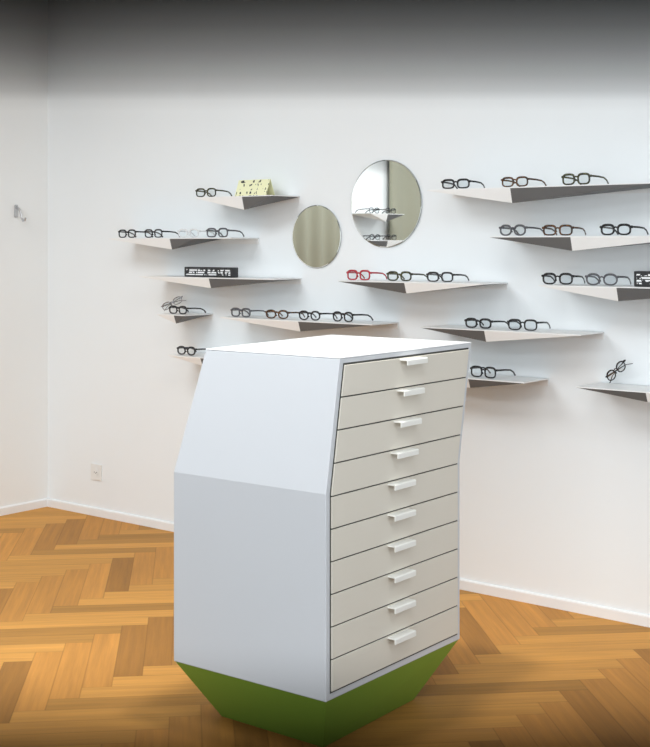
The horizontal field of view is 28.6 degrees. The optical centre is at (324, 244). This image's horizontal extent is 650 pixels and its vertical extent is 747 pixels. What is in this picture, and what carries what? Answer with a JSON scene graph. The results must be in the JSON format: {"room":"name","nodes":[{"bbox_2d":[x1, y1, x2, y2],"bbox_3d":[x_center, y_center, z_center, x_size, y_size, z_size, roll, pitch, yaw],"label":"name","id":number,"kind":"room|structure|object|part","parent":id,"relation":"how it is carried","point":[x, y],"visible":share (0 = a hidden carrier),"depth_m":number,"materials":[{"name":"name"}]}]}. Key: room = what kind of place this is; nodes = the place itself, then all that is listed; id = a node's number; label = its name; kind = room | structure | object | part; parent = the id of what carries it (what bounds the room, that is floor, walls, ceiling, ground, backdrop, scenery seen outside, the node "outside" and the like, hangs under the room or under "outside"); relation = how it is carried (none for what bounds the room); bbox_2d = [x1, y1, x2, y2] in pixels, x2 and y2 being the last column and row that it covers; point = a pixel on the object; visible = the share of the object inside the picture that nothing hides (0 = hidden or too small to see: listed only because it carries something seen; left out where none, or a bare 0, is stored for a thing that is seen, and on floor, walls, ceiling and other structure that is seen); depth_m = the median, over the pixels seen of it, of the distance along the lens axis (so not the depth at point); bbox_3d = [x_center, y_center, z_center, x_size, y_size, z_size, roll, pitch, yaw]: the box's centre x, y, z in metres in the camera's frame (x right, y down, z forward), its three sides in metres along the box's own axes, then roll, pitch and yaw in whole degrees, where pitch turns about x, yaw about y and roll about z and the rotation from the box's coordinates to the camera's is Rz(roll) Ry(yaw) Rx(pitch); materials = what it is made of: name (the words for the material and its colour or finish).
{"room":"eyewear shop","nodes":[
{"label":"eyewear shop","id":0,"kind":"room"},
{"bbox_2d":[0,0,47,506],"bbox_3d":[-4.027,-0.025,4.408,0.120,3.050,7.600,0,0,39],"label":"wall","id":1,"kind":"structure","parent":0,"point":[23,23],"depth_m":7.18,"materials":[{"name":"white paint"}]},
{"bbox_2d":[15,205,25,221],"bbox_3d":[-1.698,-0.177,7.125,0.091,0.096,0.022,0,0,39],"label":"hook","id":2,"kind":"object","parent":1,"relation":"attached to","point":[17,208],"visible":1,"depth_m":7.13,"materials":[{"name":"metal"}]},
{"bbox_2d":[0,498,47,515],"bbox_3d":[-3.975,1.478,4.367,0.012,0.045,7.600,0,0,39],"label":"baseboard","id":3,"kind":"structure","parent":1,"relation":"attached to","point":[26,506],"depth_m":7.18,"materials":[{"name":"white wood"}]},
{"bbox_2d":[0,507,649,746],"bbox_3d":[-0.633,1.500,1.670,8.600,0.001,7.600,0,0,39],"label":"floor","id":4,"kind":"structure","parent":0,"point":[87,601],"depth_m":4.53,"materials":[{"name":"brown wood"}]},
{"bbox_2d":[174,335,470,746],"bbox_3d":[0.020,0.915,4.178,0.654,1.170,0.836,0,0,39],"label":"base cabinet","id":5,"kind":"object","parent":4,"relation":"on","point":[317,478],"visible":1,"depth_m":3.89,"materials":[{"name":"white laminate"}]},
{"bbox_3d":[0.230,0.776,3.972,0.026,0.090,0.699,0,0,39],"label":"drawer","id":6,"kind":"part","parent":5,"relation":"part of","materials":[{"name":"beige wood"}]},
{"bbox_3d":[0.230,0.871,3.972,0.026,0.090,0.699,0,0,39],"label":"drawer","id":7,"kind":"part","parent":5,"relation":"part of","materials":[{"name":"beige wood"}]},
{"bbox_3d":[0.230,0.965,3.972,0.026,0.090,0.699,0,0,39],"label":"drawer","id":8,"kind":"part","parent":5,"relation":"part of","materials":[{"name":"beige wood"}]},
{"bbox_3d":[0.230,1.060,3.972,0.026,0.090,0.699,0,0,39],"label":"drawer","id":9,"kind":"part","parent":5,"relation":"part of","materials":[{"name":"beige wood"}]},
{"bbox_3d":[0.230,1.154,3.972,0.026,0.090,0.699,0,0,39],"label":"drawer","id":10,"kind":"part","parent":5,"relation":"part of","materials":[{"name":"white wood"}]},
{"bbox_3d":[0.230,1.249,3.972,0.026,0.090,0.699,0,0,39],"label":"drawer","id":11,"kind":"part","parent":5,"relation":"part of","materials":[{"name":"beige wood"}]},
{"bbox_3d":[0.235,0.682,3.978,0.026,0.090,0.715,0,0,39],"label":"drawer","id":12,"kind":"part","parent":5,"relation":"part of","materials":[{"name":"beige wood"}]},
{"bbox_3d":[0.245,0.587,3.992,0.026,0.090,0.718,0,0,39],"label":"drawer","id":13,"kind":"part","parent":5,"relation":"part of","materials":[{"name":"beige wood"}]},
{"bbox_3d":[0.239,0.743,3.956,0.033,0.018,0.117,0,0,39],"label":"handle","id":14,"kind":"part","parent":5,"relation":"part of","materials":[{"name":"white metal"}]},
{"bbox_3d":[0.239,0.838,3.956,0.033,0.018,0.117,0,0,39],"label":"handle","id":15,"kind":"part","parent":5,"relation":"part of","materials":[{"name":"white metal"}]},
{"bbox_3d":[0.239,0.932,3.956,0.033,0.018,0.117,0,0,39],"label":"handle","id":16,"kind":"part","parent":5,"relation":"part of","materials":[{"name":"white metal"}]},
{"bbox_3d":[0.239,1.026,3.956,0.033,0.018,0.117,0,0,39],"label":"handle","id":17,"kind":"part","parent":5,"relation":"part of","materials":[{"name":"white metal"}]},
{"bbox_3d":[0.239,1.121,3.956,0.033,0.018,0.117,0,0,39],"label":"handle","id":18,"kind":"part","parent":5,"relation":"part of","materials":[{"name":"white metal"}]},
{"bbox_3d":[0.239,1.216,3.956,0.033,0.018,0.117,0,0,39],"label":"handle","id":19,"kind":"part","parent":5,"relation":"part of","materials":[{"name":"white metal"}]},
{"bbox_3d":[0.256,0.493,4.006,0.026,0.090,0.720,0,0,39],"label":"drawer","id":20,"kind":"part","parent":5,"relation":"part of","materials":[{"name":"beige wood"}]},
{"bbox_3d":[0.248,0.648,3.969,0.033,0.018,0.117,0,0,39],"label":"handle","id":21,"kind":"part","parent":5,"relation":"part of","materials":[{"name":"white metal"}]},
{"bbox_3d":[0.266,0.398,4.020,0.026,0.090,0.722,0,0,39],"label":"drawer","id":22,"kind":"part","parent":5,"relation":"part of","materials":[{"name":"beige wood"}]},
{"bbox_3d":[0.259,0.554,3.983,0.033,0.018,0.117,0,0,39],"label":"handle","id":23,"kind":"part","parent":5,"relation":"part of","materials":[{"name":"white metal"}]},
{"bbox_3d":[0.269,0.460,3.997,0.033,0.018,0.117,0,0,39],"label":"handle","id":24,"kind":"part","parent":5,"relation":"part of","materials":[{"name":"white metal"}]},
{"bbox_3d":[0.280,0.365,4.011,0.033,0.018,0.117,0,0,39],"label":"handle","id":25,"kind":"part","parent":5,"relation":"part of","materials":[{"name":"white metal"}]},
{"bbox_2d":[48,0,649,614],"bbox_3d":[1.790,-0.025,4.674,8.840,3.050,0.120,0,0,39],"label":"wall","id":26,"kind":"structure","parent":0,"point":[152,103],"depth_m":5.85,"materials":[{"name":"white paint"}]},
{"bbox_2d":[91,463,101,480],"bbox_3d":[-1.267,1.257,7.056,0.086,0.086,0.011,0,0,39],"label":"socket","id":27,"kind":"object","parent":26,"relation":"attached to","point":[96,470],"visible":1,"depth_m":7.05,"materials":[{"name":"plastic"}]},
{"bbox_2d":[109,238,258,248],"bbox_3d":[-0.733,-0.006,6.504,0.881,0.058,0.200,0,0,39],"label":"shelf","id":28,"kind":"object","parent":26,"relation":"attached to","point":[168,243],"visible":1,"depth_m":6.43,"materials":[{"name":"white metal"}]},
{"bbox_2d":[118,229,152,237],"bbox_3d":[-0.998,-0.060,6.719,0.135,0.044,0.138,0,0,35],"label":"glasses","id":29,"kind":"object","parent":28,"relation":"on","point":[121,230],"visible":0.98,"depth_m":6.67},
{"bbox_2d":[144,229,178,237],"bbox_3d":[-0.840,-0.059,6.587,0.139,0.044,0.138,0,0,38],"label":"glasses","id":30,"kind":"object","parent":28,"relation":"on","point":[146,230],"visible":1,"depth_m":6.54,"materials":[{"name":"black plastic"}]},
{"bbox_2d":[178,228,215,237],"bbox_3d":[-0.647,-0.060,6.438,0.147,0.045,0.138,0,0,35],"label":"glasses","id":31,"kind":"object","parent":28,"relation":"on","point":[179,231],"visible":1,"depth_m":6.39,"materials":[{"name":"plastic"}]},
{"bbox_2d":[206,228,243,236],"bbox_3d":[-0.493,-0.061,6.303,0.145,0.047,0.138,0,0,34],"label":"glasses","id":32,"kind":"object","parent":28,"relation":"on","point":[208,229],"visible":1,"depth_m":6.25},
{"bbox_2d":[157,312,212,322],"bbox_3d":[-0.712,0.372,6.487,0.202,0.045,0.200,0,0,39],"label":"shelf","id":33,"kind":"object","parent":26,"relation":"attached to","point":[176,318],"visible":0.85,"depth_m":6.42,"materials":[{"name":"white metal"}]},
{"bbox_2d":[161,296,185,310],"bbox_3d":[-0.777,0.299,6.524,0.136,0.081,0.029,0,0,23],"label":"glasses","id":34,"kind":"object","parent":33,"relation":"on","point":[181,300],"visible":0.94,"depth_m":6.52,"materials":[{"name":"metal"}]},
{"bbox_2d":[169,305,205,313],"bbox_3d":[-0.698,0.326,6.466,0.144,0.043,0.138,0,0,42],"label":"glasses","id":35,"kind":"object","parent":33,"relation":"on","point":[171,306],"visible":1,"depth_m":6.42,"materials":[{"name":"black plastic"}]},
{"bbox_2d":[168,352,204,364],"bbox_3d":[-0.508,0.575,6.322,0.567,0.042,0.200,0,0,39],"label":"shelf","id":36,"kind":"object","parent":26,"relation":"attached to","point":[198,358],"visible":0.28,"depth_m":6.34,"materials":[{"name":"white metal"}]},
{"bbox_2d":[177,346,206,355],"bbox_3d":[-0.654,0.529,6.436,0.142,0.044,0.139,0,0,41],"label":"glasses","id":37,"kind":"object","parent":36,"relation":"on","point":[178,347],"visible":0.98,"depth_m":6.39,"materials":[{"name":"black plastic"}]},
{"bbox_2d":[139,275,300,287],"bbox_3d":[-0.536,0.186,6.345,0.923,0.052,0.200,0,0,39],"label":"shelf","id":38,"kind":"object","parent":26,"relation":"attached to","point":[209,282],"visible":0.95,"depth_m":6.23,"materials":[{"name":"white metal"}]},
{"bbox_2d":[184,267,237,277],"bbox_3d":[-0.567,0.135,6.338,0.330,0.049,0.046,0,0,39],"label":"block","id":39,"kind":"object","parent":38,"relation":"on","point":[228,272],"visible":1,"depth_m":6.30,"materials":[{"name":"black plastic"}]},
{"bbox_2d":[195,195,299,209],"bbox_3d":[-0.383,-0.202,6.222,0.509,0.066,0.200,0,0,39],"label":"shelf","id":40,"kind":"object","parent":26,"relation":"attached to","point":[241,202],"visible":1,"depth_m":6.12,"materials":[{"name":"white metal"}]},
{"bbox_2d":[195,188,231,196],"bbox_3d":[-0.553,-0.259,6.349,0.138,0.044,0.138,0,0,33],"label":"glasses","id":41,"kind":"object","parent":40,"relation":"on","point":[198,189],"visible":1,"depth_m":6.30,"materials":[{"name":"black plastic"}]},
{"bbox_2d":[235,179,274,195],"bbox_3d":[-0.341,-0.276,6.193,0.205,0.081,0.066,0,0,39],"label":"sign card","id":42,"kind":"object","parent":40,"relation":"on","point":[261,186],"visible":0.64,"depth_m":6.17,"materials":[{"name":"yellow paper"}]},
{"bbox_2d":[220,315,397,330],"bbox_3d":[-0.090,0.375,5.986,0.924,0.050,0.200,0,0,39],"label":"shelf","id":43,"kind":"object","parent":26,"relation":"attached to","point":[291,323],"visible":0.88,"depth_m":5.89,"materials":[{"name":"white metal"}]},
{"bbox_2d":[230,308,268,316],"bbox_3d":[-0.367,0.325,6.206,0.138,0.044,0.138,0,0,39],"label":"glasses","id":44,"kind":"object","parent":43,"relation":"on","point":[232,309],"visible":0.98,"depth_m":6.16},
{"bbox_2d":[265,309,304,318],"bbox_3d":[-0.189,0.326,6.055,0.146,0.043,0.138,0,0,35],"label":"glasses","id":45,"kind":"object","parent":43,"relation":"on","point":[270,310],"visible":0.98,"depth_m":6.01,"materials":[{"name":"brown plastic"}]},
{"bbox_2d":[298,310,337,320],"bbox_3d":[-0.033,0.325,5.933,0.137,0.045,0.138,0,0,38],"label":"glasses","id":46,"kind":"object","parent":43,"relation":"on","point":[302,311],"visible":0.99,"depth_m":5.89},
{"bbox_2d":[332,311,372,321],"bbox_3d":[0.127,0.324,5.809,0.138,0.047,0.142,0,0,-44],"label":"glasses","id":47,"kind":"object","parent":43,"relation":"on","point":[335,312],"visible":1,"depth_m":5.77,"materials":[{"name":"black plastic"}]},
{"bbox_2d":[292,205,340,267],"bbox_3d":[-0.041,-0.040,6.069,0.300,0.300,0.006,0,0,39],"label":"mirror","id":48,"kind":"object","parent":26,"relation":"attached to","point":[316,234],"visible":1,"depth_m":6.07,"materials":[{"name":"clear glass"}]},
{"bbox_2d":[47,498,649,627],"bbox_3d":[1.749,1.478,4.623,8.600,0.045,0.012,0,0,39],"label":"baseboard","id":49,"kind":"structure","parent":26,"relation":"attached to","point":[609,613],"depth_m":5.40,"materials":[{"name":"white wood"}]},
{"bbox_2d":[351,160,421,247],"bbox_3d":[0.277,-0.188,5.813,0.400,0.400,0.006,0,0,39],"label":"mirror","id":50,"kind":"object","parent":26,"relation":"attached to","point":[386,198],"visible":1,"depth_m":5.81,"materials":[{"name":"clear glass"}]},
{"bbox_2d":[338,280,507,292],"bbox_3d":[0.417,0.185,5.577,0.762,0.050,0.200,0,0,39],"label":"shelf","id":51,"kind":"object","parent":26,"relation":"attached to","point":[401,286],"visible":0.88,"depth_m":5.48,"materials":[{"name":"white metal"}]},
{"bbox_2d":[346,270,387,279],"bbox_3d":[0.190,0.134,5.755,0.140,0.047,0.138,0,0,39],"label":"glasses","id":52,"kind":"object","parent":51,"relation":"on","point":[348,271],"visible":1,"depth_m":5.71,"materials":[{"name":"plastic"}]},
{"bbox_2d":[386,271,426,280],"bbox_3d":[0.364,0.136,5.611,0.142,0.044,0.138,0,0,39],"label":"glasses","id":53,"kind":"object","parent":51,"relation":"on","point":[389,272],"visible":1,"depth_m":5.56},
{"bbox_2d":[426,272,468,281],"bbox_3d":[0.529,0.136,5.485,0.143,0.044,0.138,0,0,37],"label":"glasses","id":54,"kind":"object","parent":51,"relation":"on","point":[437,274],"visible":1,"depth_m":5.44,"materials":[{"name":"black plastic"}]},
{"bbox_2d":[467,373,547,387],"bbox_3d":[0.635,0.575,5.400,0.590,0.042,0.200,0,0,39],"label":"shelf","id":55,"kind":"object","parent":26,"relation":"attached to","point":[482,381],"visible":0.52,"depth_m":5.29,"materials":[{"name":"white metal"}]},
{"bbox_2d":[470,365,515,377],"bbox_3d":[0.704,0.528,5.346,0.138,0.048,0.145,0,0,-44],"label":"glasses","id":56,"kind":"object","parent":55,"relation":"on","point":[474,366],"visible":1,"depth_m":5.30,"materials":[{"name":"black plastic"}]},
{"bbox_2d":[420,325,603,341],"bbox_3d":[0.766,0.375,5.295,0.759,0.050,0.200,0,0,39],"label":"shelf","id":57,"kind":"object","parent":26,"relation":"attached to","point":[477,333],"visible":1,"depth_m":5.22,"materials":[{"name":"white metal"}]},
{"bbox_2d":[464,318,507,328],"bbox_3d":[0.682,0.326,5.362,0.145,0.043,0.138,0,0,43],"label":"glasses","id":58,"kind":"object","parent":57,"relation":"on","point":[467,319],"visible":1,"depth_m":5.32,"materials":[{"name":"black plastic"}]},
{"bbox_2d":[507,319,550,330],"bbox_3d":[0.839,0.324,5.239,0.142,0.047,0.138,0,0,33],"label":"glasses","id":59,"kind":"object","parent":57,"relation":"on","point":[510,320],"visible":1,"depth_m":5.19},
{"bbox_2d":[427,183,649,202],"bbox_3d":[0.915,-0.203,5.175,1.072,0.064,0.200,0,0,39],"label":"shelf","id":60,"kind":"object","parent":26,"relation":"attached to","point":[532,193],"visible":1,"depth_m":5.10,"materials":[{"name":"white metal"}]},
{"bbox_2d":[441,178,484,188],"bbox_3d":[0.589,-0.259,5.432,0.147,0.042,0.138,0,0,36],"label":"glasses","id":61,"kind":"object","parent":60,"relation":"on","point":[461,179],"visible":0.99,"depth_m":5.38,"materials":[{"name":"black plastic"}]},
{"bbox_2d":[501,176,546,186],"bbox_3d":[0.819,-0.258,5.248,0.143,0.042,0.138,0,0,44],"label":"glasses","id":62,"kind":"object","parent":60,"relation":"on","point":[519,177],"visible":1,"depth_m":5.21,"materials":[{"name":"plastic"}]},
{"bbox_2d":[561,173,608,184],"bbox_3d":[1.036,-0.261,5.075,0.138,0.046,0.143,0,0,-45],"label":"glasses","id":63,"kind":"object","parent":60,"relation":"on","point":[567,174],"visible":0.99,"depth_m":5.03,"materials":[{"name":"black plastic"}]},
{"bbox_2d":[490,236,649,250],"bbox_3d":[1.098,-0.006,5.027,0.921,0.058,0.200,0,0,39],"label":"shelf","id":64,"kind":"object","parent":26,"relation":"attached to","point":[572,243],"visible":1,"depth_m":4.99,"materials":[{"name":"white metal"}]},
{"bbox_2d":[499,224,542,235],"bbox_3d":[0.812,-0.061,5.251,0.139,0.047,0.144,0,0,-44],"label":"glasses","id":65,"kind":"object","parent":64,"relation":"on","point":[505,226],"visible":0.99,"depth_m":5.21,"materials":[{"name":"grey plastic"}]},
{"bbox_2d":[542,224,585,235],"bbox_3d":[0.963,-0.059,5.129,0.140,0.044,0.138,0,0,35],"label":"glasses","id":66,"kind":"object","parent":64,"relation":"on","point":[564,225],"visible":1,"depth_m":5.08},
{"bbox_2d":[600,223,648,234],"bbox_3d":[1.168,-0.060,4.974,0.145,0.045,0.139,0,0,44],"label":"glasses","id":67,"kind":"object","parent":64,"relation":"on","point":[612,227],"visible":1,"depth_m":4.93,"materials":[{"name":"black plastic"}]},
{"bbox_2d":[539,284,649,300],"bbox_3d":[1.245,0.188,4.909,0.844,0.056,0.200,0,0,39],"label":"shelf","id":68,"kind":"object","parent":26,"relation":"attached to","point":[615,292],"visible":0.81,"depth_m":4.92,"materials":[{"name":"white metal"}]},
{"bbox_2d":[541,273,584,284],"bbox_3d":[0.960,0.134,5.130,0.141,0.047,0.139,0,0,32],"label":"glasses","id":69,"kind":"object","parent":68,"relation":"on","point":[544,274],"visible":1,"depth_m":5.08,"materials":[{"name":"black plastic"}]},
{"bbox_2d":[585,273,630,285],"bbox_3d":[1.115,0.134,5.018,0.144,0.048,0.138,0,0,36],"label":"glasses","id":70,"kind":"object","parent":68,"relation":"on","point":[590,274],"visible":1,"depth_m":4.97,"materials":[{"name":"grey plastic"}]},
{"bbox_2d":[634,271,649,286],"bbox_3d":[1.281,0.130,4.847,0.210,0.059,0.046,0,0,39],"label":"block","id":71,"kind":"object","parent":68,"relation":"on","point":[641,278],"visible":1,"depth_m":4.87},
{"bbox_2d":[576,382,649,401],"bbox_3d":[1.329,0.574,4.841,0.728,0.040,0.200,0,0,39],"label":"shelf","id":72,"kind":"object","parent":26,"relation":"attached to","point":[637,392],"visible":1,"depth_m":4.92,"materials":[{"name":"white metal"}]},
{"bbox_2d":[605,360,632,382],"bbox_3d":[1.159,0.500,5.040,0.031,0.102,0.126,0,0,-35],"label":"glasses","id":73,"kind":"object","parent":72,"relation":"on","point":[623,361],"visible":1,"depth_m":5.04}
]}

